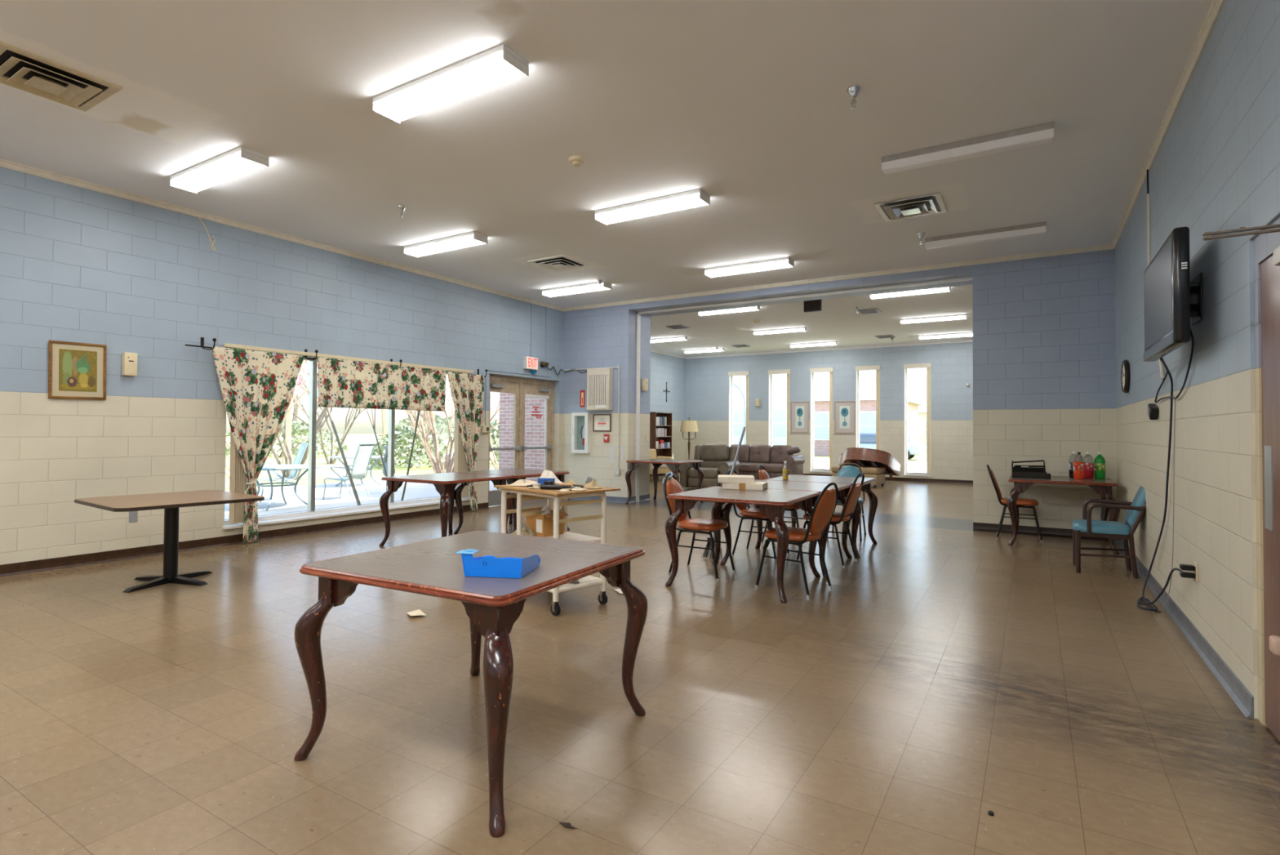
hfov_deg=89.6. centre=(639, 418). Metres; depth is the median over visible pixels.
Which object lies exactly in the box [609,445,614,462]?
paper notice
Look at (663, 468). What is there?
upholstered chair
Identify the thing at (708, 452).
cushion
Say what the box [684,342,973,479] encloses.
wall
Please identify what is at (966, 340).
trim
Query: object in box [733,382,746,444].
street lamp
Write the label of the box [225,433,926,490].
ground
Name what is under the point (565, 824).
dry leaf
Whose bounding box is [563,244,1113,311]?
trim
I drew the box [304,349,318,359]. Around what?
curtain hook
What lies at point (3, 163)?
trim
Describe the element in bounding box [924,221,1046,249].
ceiling light
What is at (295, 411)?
bare tree
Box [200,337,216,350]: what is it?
curtain hook
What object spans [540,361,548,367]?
emergency light
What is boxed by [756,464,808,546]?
banquet chair
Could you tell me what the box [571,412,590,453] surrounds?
fire extinguisher cabinet
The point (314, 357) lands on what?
curtain rod
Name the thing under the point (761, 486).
carton
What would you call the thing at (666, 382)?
crucifix
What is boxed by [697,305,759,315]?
ceiling light
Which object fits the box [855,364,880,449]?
window
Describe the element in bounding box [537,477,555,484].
box
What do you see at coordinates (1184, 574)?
plug
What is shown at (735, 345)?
ceiling vent
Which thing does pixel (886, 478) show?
baseboard
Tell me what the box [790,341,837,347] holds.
ceiling light
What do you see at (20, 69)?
ceiling vent
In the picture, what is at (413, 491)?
patio
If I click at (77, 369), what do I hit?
picture
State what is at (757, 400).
air freshener
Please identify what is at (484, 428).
keypad
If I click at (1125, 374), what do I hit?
wall clock
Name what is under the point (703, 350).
ceiling light
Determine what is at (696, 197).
ceiling light
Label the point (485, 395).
conduit
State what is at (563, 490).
rag
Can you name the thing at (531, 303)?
conduit
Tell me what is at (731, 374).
window
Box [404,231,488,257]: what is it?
ceiling light
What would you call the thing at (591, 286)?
ceiling light
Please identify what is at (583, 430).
fire extinguisher
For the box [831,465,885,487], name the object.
ottoman
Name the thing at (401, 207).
sprinkler
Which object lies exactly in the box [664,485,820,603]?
dining table
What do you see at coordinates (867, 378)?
house
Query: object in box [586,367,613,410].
wall heater
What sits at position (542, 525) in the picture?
cardboard box
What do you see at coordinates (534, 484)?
tape roll
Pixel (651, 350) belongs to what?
trim
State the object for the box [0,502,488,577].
baseboard
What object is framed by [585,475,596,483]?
junction box
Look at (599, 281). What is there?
sprinkler
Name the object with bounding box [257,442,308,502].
sling chair
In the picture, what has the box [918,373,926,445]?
house
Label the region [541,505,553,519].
plastic bag
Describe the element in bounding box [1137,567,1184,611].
cable
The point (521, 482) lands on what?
rag
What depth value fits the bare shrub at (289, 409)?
15.32 m
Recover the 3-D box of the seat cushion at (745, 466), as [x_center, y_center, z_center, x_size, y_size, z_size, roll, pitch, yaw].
[2.906,1.224,16.328,0.560,0.200,0.700,0,-1,31]
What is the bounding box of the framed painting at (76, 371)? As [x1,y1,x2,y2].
[48,340,106,399]
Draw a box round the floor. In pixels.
[0,471,1279,854]
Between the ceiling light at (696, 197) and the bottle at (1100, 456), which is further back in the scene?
the bottle at (1100, 456)
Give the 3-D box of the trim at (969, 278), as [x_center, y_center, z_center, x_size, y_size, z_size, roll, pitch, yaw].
[2.334,-1.966,10.517,5.560,0.030,0.090,0,-1,31]
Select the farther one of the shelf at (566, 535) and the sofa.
the sofa
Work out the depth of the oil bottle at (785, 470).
7.25 m
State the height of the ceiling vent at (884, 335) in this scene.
0.030 m
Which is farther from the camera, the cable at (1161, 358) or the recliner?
the recliner
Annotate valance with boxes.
[316,356,446,411]
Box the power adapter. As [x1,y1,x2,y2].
[1147,403,1158,419]
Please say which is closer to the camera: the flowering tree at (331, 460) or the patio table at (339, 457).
the patio table at (339, 457)
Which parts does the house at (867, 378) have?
pane, pane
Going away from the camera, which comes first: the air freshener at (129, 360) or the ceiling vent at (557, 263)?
the air freshener at (129, 360)
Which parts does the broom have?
handle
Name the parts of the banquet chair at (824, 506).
leg, seat, leg, frame, leg, backrest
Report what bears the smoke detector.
attached to the ceiling
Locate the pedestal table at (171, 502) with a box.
[74,489,264,592]
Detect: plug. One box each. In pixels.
[1179,563,1195,570]
[1179,570,1195,577]
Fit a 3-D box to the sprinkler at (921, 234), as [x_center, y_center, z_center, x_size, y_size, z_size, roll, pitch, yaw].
[3.310,-2.120,7.587,0.090,0.130,0.090,0,-1,31]
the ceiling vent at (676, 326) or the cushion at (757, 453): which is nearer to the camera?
the ceiling vent at (676, 326)
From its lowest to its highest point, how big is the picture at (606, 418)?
0.220 m
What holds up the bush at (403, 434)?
on the ground
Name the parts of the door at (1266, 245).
closer arm, frame, push plate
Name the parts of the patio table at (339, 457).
leg, leg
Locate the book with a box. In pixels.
[656,415,663,425]
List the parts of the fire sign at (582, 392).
sign panel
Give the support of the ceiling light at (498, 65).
attached to the ceiling
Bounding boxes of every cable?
[546,365,586,374]
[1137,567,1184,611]
[1142,357,1173,612]
[1146,168,1149,194]
[1154,359,1168,401]
[1155,328,1194,403]
[1163,399,1175,609]
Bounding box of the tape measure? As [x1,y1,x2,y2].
[543,480,553,484]
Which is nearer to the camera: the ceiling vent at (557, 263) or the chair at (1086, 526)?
the chair at (1086, 526)
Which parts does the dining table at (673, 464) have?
leg, leg, edge molding, leg, leg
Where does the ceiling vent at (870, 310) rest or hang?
in the ceiling
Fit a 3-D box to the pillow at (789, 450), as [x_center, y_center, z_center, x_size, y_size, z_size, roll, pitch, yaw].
[3.852,0.797,16.157,0.337,0.207,0.220,0,-1,31]
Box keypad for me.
[481,426,490,432]
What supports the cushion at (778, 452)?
on the sofa
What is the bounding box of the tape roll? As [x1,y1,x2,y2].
[533,483,540,486]
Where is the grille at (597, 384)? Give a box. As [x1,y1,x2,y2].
[587,374,607,404]
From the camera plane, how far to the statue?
14.10 m
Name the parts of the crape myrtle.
stem, stem, stem, stem, stem, stem, stem, stem, stem, stem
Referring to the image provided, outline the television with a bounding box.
[1142,226,1202,361]
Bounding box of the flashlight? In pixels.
[540,484,571,489]
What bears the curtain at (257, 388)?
hanging from the curtain rod at (185, 344)
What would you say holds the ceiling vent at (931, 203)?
in the ceiling
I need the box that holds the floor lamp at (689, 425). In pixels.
[680,417,697,459]
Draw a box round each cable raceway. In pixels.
[1146,193,1150,266]
[1159,359,1164,379]
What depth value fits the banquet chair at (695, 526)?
5.92 m
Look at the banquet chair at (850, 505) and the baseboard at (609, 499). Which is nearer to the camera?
the banquet chair at (850, 505)
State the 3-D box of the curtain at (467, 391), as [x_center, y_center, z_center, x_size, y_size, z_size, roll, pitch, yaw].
[-2.739,0.373,10.159,0.083,2.176,0.781,0,-1,31]
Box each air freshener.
[121,351,137,376]
[641,377,648,391]
[755,398,759,405]
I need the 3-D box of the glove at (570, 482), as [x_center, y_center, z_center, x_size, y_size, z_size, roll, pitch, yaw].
[-0.533,0.503,5.035,0.278,0.047,0.141,0,-1,31]
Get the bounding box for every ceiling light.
[169,146,269,193]
[372,44,528,124]
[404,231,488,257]
[542,280,611,297]
[594,188,710,225]
[650,336,687,342]
[684,347,724,353]
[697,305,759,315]
[704,257,794,277]
[753,326,806,334]
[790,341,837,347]
[870,286,950,298]
[880,122,1053,175]
[900,314,966,324]
[918,332,973,339]
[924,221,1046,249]
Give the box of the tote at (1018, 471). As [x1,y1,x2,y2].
[1011,459,1050,478]
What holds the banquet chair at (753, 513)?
on the floor
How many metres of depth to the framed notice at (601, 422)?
11.94 m
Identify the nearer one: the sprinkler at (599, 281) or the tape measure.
the tape measure
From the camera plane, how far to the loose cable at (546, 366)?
12.21 m
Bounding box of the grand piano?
[838,447,900,478]
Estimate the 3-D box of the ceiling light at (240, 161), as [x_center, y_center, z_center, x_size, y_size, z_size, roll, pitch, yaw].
[-3.790,-2.217,5.782,1.250,0.092,0.232,0,-1,31]
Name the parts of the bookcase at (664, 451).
panel, panel, panel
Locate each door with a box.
[488,373,554,506]
[1202,216,1279,741]
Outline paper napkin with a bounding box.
[613,588,622,593]
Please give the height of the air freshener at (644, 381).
0.230 m
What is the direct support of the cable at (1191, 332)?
hanging from the television
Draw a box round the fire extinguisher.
[580,426,584,444]
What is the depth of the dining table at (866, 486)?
7.43 m
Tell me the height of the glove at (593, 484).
0.074 m
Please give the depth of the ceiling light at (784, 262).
8.98 m
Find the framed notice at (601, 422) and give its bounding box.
[592,413,611,431]
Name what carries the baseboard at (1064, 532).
attached to the wall at (1044, 335)
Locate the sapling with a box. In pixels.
[365,408,420,500]
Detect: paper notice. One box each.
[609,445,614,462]
[620,445,623,460]
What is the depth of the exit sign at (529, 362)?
11.52 m
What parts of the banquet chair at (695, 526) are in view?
backrest, leg, frame, leg, seat, leg, leg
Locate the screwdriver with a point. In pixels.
(575, 485)
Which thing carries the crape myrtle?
on the ground
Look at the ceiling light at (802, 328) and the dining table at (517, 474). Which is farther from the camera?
the ceiling light at (802, 328)
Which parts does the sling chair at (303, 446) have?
seat, frame, arm frame, arm frame, backrest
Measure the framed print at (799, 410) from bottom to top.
0.905 m
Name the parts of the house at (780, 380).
pane, pane, pane, pane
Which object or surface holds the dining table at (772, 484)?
on the floor
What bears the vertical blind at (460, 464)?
attached to the window at (311, 513)
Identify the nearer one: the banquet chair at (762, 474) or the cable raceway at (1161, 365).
the cable raceway at (1161, 365)
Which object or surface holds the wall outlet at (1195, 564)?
attached to the wall at (1215, 166)
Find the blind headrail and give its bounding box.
[223,342,473,373]
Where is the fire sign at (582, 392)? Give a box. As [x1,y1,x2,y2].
[580,390,585,407]
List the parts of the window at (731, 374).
frame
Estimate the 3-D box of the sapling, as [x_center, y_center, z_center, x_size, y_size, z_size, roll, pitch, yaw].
[-4.390,-0.362,11.196,3.720,3.951,0.689,0,-1,37]
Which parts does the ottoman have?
lid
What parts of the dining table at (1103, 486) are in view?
leg, leg, edge molding, leg, leg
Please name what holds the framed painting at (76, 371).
attached to the wall at (78, 264)
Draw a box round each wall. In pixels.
[0,166,564,564]
[498,392,545,484]
[562,304,650,497]
[628,265,973,315]
[649,351,684,459]
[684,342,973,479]
[972,248,1116,528]
[1115,0,1279,719]
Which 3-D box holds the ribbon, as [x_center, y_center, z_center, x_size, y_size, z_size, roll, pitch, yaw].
[0.263,0.560,6.130,0.106,0.107,0.066,1,-1,-31]
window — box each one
[222,351,470,529]
[728,370,749,446]
[768,368,790,446]
[809,367,833,472]
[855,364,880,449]
[903,362,931,476]
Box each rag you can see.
[507,479,537,485]
[537,469,564,484]
[556,488,570,491]
[570,487,588,490]
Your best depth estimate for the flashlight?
4.75 m
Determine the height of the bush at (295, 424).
1.916 m
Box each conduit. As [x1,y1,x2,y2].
[484,395,485,426]
[530,302,531,356]
[545,306,546,361]
[564,364,620,475]
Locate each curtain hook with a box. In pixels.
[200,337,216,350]
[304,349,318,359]
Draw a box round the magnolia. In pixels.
[271,364,332,479]
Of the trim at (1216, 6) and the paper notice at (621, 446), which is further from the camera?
the paper notice at (621, 446)
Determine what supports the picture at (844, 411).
attached to the framed print at (844, 411)
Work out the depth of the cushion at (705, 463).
14.88 m
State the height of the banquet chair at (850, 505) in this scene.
0.908 m
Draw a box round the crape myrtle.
[404,374,499,473]
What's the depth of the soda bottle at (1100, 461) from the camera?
7.71 m
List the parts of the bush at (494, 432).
stem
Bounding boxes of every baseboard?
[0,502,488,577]
[568,495,627,502]
[627,493,650,502]
[803,473,973,484]
[973,521,1115,540]
[1114,538,1253,718]
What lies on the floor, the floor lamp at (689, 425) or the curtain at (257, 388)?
the floor lamp at (689, 425)
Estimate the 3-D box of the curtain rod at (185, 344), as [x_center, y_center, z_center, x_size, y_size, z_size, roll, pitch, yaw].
[-4.438,-0.765,7.436,0.016,0.021,1.440,0,-1,31]
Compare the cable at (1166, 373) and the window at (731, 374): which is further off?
the window at (731, 374)
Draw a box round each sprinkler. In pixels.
[396,204,405,219]
[597,279,602,288]
[846,85,860,109]
[916,231,924,244]
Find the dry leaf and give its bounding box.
[559,822,577,828]
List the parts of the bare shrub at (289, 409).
stem, stem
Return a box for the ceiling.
[0,0,1213,356]
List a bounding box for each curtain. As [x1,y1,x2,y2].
[211,346,304,543]
[447,371,484,511]
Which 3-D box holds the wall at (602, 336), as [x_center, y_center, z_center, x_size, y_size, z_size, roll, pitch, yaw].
[-0.754,-0.297,12.451,1.739,3.660,0.786,0,-1,31]
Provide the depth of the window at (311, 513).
8.24 m
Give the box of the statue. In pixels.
[382,445,395,490]
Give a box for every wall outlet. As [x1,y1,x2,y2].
[128,511,137,522]
[1193,561,1197,582]
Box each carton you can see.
[718,474,755,483]
[722,480,768,490]
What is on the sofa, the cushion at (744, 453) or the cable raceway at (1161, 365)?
the cushion at (744, 453)
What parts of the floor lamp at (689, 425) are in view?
lamp shade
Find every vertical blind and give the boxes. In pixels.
[228,347,256,523]
[453,371,470,497]
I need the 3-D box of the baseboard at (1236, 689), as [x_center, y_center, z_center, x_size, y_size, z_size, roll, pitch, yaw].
[4.343,1.394,5.462,0.028,0.102,5.770,0,-1,31]
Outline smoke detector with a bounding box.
[568,155,585,166]
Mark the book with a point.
(662, 416)
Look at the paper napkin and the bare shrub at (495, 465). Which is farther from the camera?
the bare shrub at (495, 465)
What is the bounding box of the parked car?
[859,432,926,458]
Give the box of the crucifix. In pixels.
[663,382,670,401]
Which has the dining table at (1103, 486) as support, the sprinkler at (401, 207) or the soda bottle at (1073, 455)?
the soda bottle at (1073, 455)
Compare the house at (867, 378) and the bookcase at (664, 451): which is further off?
the house at (867, 378)
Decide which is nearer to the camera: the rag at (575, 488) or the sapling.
the rag at (575, 488)
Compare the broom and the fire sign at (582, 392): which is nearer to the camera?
the broom
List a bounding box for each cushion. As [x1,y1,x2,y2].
[700,444,729,461]
[700,460,723,466]
[730,444,751,462]
[739,462,768,471]
[749,444,771,463]
[761,462,784,472]
[770,444,794,463]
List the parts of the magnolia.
stem, stem, stem, stem, stem, stem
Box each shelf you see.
[511,531,600,542]
[558,575,599,587]
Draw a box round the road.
[396,450,926,472]
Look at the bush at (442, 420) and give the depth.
33.90 m
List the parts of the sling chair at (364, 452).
frame, arm frame, seat, frame, arm frame, backrest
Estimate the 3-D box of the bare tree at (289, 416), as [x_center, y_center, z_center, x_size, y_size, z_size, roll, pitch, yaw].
[-12.343,-2.419,23.145,3.931,8.372,4.628,0,-1,31]
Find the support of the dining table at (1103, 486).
on the floor
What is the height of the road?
0.070 m
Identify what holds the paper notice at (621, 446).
attached to the wall at (602, 336)
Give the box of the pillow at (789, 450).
[786,446,800,454]
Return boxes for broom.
[702,426,746,559]
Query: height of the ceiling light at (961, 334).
0.082 m
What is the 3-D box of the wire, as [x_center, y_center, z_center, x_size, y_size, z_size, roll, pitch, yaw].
[-2.121,-0.797,11.389,0.010,0.017,1.700,0,-1,31]
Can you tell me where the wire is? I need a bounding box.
[484,368,551,377]
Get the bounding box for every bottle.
[782,460,788,479]
[1068,451,1076,476]
[1073,452,1084,479]
[1083,451,1093,478]
[1093,452,1105,478]
[1094,453,1104,458]
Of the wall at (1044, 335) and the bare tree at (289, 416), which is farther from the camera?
the bare tree at (289, 416)
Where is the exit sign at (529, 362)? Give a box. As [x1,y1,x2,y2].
[523,355,537,369]
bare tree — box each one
[282,360,305,464]
[291,360,307,454]
[306,389,360,505]
[381,408,387,454]
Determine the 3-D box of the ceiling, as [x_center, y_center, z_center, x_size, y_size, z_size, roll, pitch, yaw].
[1.089,-2.275,7.557,13.500,0.150,23.150,0,-1,31]
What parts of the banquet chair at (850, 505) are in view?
leg, seat, leg, frame, leg, backrest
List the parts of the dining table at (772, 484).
leg, leg, edge molding, leg, leg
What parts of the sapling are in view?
stem, stem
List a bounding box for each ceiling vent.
[0,41,121,111]
[527,254,590,271]
[666,324,689,328]
[731,344,750,347]
[855,308,881,314]
[873,191,946,221]
[875,334,894,338]
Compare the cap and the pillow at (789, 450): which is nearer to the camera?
the cap
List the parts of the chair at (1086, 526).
leg, leg, seat, seat frame, armrest, armrest, leg, leg, backrest, frame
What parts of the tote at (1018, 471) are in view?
bar handle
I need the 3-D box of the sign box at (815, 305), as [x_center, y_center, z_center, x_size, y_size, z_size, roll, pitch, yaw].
[3.031,-2.003,11.313,0.300,0.240,0.085,0,-1,31]
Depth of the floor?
3.00 m
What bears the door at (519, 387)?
in the wall at (78, 264)
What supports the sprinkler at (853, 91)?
attached to the ceiling
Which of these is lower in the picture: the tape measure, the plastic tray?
the plastic tray
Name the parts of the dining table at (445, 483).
leg, leg, edge molding, leg, leg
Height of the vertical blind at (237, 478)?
1.980 m
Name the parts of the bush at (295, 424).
stem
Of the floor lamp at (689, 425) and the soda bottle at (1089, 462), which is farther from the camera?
the floor lamp at (689, 425)
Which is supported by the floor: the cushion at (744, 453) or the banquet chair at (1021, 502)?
the banquet chair at (1021, 502)
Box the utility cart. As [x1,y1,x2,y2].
[493,484,620,615]
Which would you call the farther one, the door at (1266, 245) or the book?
the book
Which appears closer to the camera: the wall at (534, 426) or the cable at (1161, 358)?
the cable at (1161, 358)
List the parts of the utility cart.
frame, rail, frame, frame, rail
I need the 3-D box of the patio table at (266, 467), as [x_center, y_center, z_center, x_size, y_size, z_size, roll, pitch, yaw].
[-6.463,1.217,11.477,1.424,0.735,1.424,0,-1,31]
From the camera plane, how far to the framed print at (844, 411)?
17.94 m
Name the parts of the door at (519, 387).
kick plate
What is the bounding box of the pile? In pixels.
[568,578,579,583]
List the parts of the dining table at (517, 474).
leg, leg, edge molding, leg, leg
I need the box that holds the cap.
[987,810,994,815]
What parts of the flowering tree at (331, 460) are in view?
stem, stem, stem, stem, stem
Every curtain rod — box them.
[185,344,314,359]
[314,357,444,372]
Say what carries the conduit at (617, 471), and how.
attached to the wall at (602, 336)
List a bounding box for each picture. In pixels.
[58,348,97,391]
[595,416,608,428]
[795,405,804,427]
[839,405,849,428]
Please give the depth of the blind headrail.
8.34 m
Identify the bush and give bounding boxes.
[225,419,348,457]
[368,425,451,468]
[373,413,454,453]
[489,418,499,464]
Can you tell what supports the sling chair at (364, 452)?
on the patio
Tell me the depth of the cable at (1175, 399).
4.57 m
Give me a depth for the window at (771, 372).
19.03 m
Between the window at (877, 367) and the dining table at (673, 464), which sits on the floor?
the dining table at (673, 464)
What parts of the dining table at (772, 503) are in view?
leg, leg, edge molding, leg, leg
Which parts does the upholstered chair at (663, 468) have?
backrest, seat, seat, armrest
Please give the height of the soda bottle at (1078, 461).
0.318 m
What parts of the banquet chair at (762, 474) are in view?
backrest, leg, frame, seat, leg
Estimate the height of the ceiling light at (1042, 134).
0.117 m
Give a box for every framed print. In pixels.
[791,400,808,432]
[834,400,855,433]
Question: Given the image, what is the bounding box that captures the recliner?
[678,444,740,487]
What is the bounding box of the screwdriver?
[573,484,582,487]
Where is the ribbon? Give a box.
[662,471,672,483]
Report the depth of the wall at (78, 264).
6.70 m
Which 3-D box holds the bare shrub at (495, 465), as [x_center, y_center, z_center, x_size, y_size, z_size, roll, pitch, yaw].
[-4.309,-0.250,20.926,4.502,4.088,3.696,0,-1,37]
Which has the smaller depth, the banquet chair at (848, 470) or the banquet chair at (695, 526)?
the banquet chair at (695, 526)
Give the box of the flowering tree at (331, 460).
[292,360,365,463]
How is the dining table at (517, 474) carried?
on the floor
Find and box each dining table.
[293,530,648,837]
[379,471,513,546]
[453,468,569,533]
[625,458,703,503]
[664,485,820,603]
[720,479,852,577]
[762,474,877,558]
[1007,475,1119,554]
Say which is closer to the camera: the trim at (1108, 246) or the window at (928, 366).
the trim at (1108, 246)
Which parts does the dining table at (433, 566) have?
leg, edge molding, leg, leg, leg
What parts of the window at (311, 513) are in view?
sill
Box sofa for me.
[729,444,804,479]
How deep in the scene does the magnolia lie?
17.89 m
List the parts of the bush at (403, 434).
stem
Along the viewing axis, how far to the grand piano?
15.60 m
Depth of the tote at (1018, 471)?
7.83 m
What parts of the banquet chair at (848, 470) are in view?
backrest, seat, frame, leg, leg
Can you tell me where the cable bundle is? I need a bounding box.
[512,525,536,536]
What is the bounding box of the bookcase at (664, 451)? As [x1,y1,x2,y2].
[649,411,671,475]
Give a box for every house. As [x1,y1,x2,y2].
[733,373,788,444]
[813,368,925,455]
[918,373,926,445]
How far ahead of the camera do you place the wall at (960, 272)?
10.12 m
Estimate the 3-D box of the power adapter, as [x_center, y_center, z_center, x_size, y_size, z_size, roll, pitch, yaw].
[4.217,-0.059,5.301,0.055,0.136,0.160,0,-1,31]
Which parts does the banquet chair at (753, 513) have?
backrest, leg, frame, leg, seat, leg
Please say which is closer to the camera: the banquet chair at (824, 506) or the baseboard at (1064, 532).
the banquet chair at (824, 506)
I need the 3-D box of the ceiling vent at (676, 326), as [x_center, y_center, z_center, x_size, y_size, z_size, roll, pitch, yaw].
[0.857,-2.066,14.566,0.400,0.030,0.400,0,-1,31]
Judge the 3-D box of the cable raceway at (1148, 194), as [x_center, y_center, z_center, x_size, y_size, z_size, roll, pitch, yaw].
[4.417,-1.502,5.594,0.017,0.900,0.035,0,-1,31]
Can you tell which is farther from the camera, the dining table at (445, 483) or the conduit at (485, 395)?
the conduit at (485, 395)
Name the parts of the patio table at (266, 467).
leg, leg, leg, leg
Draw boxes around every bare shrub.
[225,370,318,478]
[445,374,498,469]
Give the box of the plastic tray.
[455,548,540,577]
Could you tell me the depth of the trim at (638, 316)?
11.91 m
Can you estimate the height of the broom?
1.362 m
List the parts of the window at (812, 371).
sill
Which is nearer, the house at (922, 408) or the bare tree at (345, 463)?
the bare tree at (345, 463)
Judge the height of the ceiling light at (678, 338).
0.082 m
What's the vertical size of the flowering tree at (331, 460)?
4.530 m
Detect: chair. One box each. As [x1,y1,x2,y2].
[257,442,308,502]
[322,442,376,500]
[649,448,672,479]
[663,473,735,581]
[727,468,789,561]
[755,482,838,597]
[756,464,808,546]
[795,472,864,567]
[831,462,866,540]
[986,464,1043,542]
[1071,485,1146,577]
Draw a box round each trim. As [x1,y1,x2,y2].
[0,158,564,311]
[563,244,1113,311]
[635,313,640,501]
[636,276,972,314]
[650,349,685,358]
[684,339,973,359]
[1111,0,1225,248]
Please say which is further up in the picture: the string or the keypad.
the string
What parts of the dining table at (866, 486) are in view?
leg, leg, edge molding, leg, leg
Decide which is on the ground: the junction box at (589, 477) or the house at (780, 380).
the house at (780, 380)
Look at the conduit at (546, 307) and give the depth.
12.00 m
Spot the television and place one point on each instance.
(1171, 299)
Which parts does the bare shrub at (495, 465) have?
stem, stem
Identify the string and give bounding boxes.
[197,216,215,250]
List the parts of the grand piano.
lid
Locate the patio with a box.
[224,479,497,519]
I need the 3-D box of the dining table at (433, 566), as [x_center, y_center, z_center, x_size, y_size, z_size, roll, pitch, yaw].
[-0.674,0.980,2.793,1.076,0.772,1.074,0,-1,28]
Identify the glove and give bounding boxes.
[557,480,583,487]
[582,478,602,488]
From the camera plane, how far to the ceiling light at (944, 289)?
10.58 m
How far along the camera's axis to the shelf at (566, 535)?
4.96 m
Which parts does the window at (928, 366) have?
sill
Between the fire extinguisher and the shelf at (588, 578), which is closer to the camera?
the shelf at (588, 578)
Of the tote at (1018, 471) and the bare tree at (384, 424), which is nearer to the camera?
the tote at (1018, 471)
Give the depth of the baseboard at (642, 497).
12.03 m
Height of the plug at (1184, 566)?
0.032 m
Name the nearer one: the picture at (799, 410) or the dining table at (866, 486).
the dining table at (866, 486)
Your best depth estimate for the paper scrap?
4.57 m
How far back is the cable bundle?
5.01 m
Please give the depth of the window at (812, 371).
18.34 m
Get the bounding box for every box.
[525,510,568,537]
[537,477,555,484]
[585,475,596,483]
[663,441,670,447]
[804,299,822,312]
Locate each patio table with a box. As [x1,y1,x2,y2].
[256,464,321,511]
[328,455,383,486]
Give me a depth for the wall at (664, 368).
19.86 m
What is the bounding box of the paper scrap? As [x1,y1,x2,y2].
[406,608,426,615]
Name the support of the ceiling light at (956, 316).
attached to the ceiling
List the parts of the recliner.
armrest, seat, armrest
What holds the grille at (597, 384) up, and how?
attached to the wall heater
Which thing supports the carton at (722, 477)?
on the carton at (761, 486)
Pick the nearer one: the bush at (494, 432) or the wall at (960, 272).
the wall at (960, 272)
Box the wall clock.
[1120,360,1129,393]
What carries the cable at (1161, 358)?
hanging from the television
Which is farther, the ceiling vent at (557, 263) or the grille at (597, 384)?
the grille at (597, 384)
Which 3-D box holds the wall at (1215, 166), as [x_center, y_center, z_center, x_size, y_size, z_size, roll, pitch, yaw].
[2.268,-0.462,1.809,0.250,3.660,14.234,0,-1,31]
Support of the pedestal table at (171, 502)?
on the floor
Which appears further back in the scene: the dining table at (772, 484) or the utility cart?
the dining table at (772, 484)
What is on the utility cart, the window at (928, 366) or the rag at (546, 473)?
the rag at (546, 473)
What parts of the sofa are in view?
armrest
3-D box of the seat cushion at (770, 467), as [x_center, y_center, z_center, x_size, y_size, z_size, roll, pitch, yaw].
[3.393,1.222,16.031,0.560,0.200,0.700,0,-1,31]
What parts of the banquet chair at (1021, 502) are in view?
backrest, leg, frame, leg, seat, leg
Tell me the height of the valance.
0.625 m

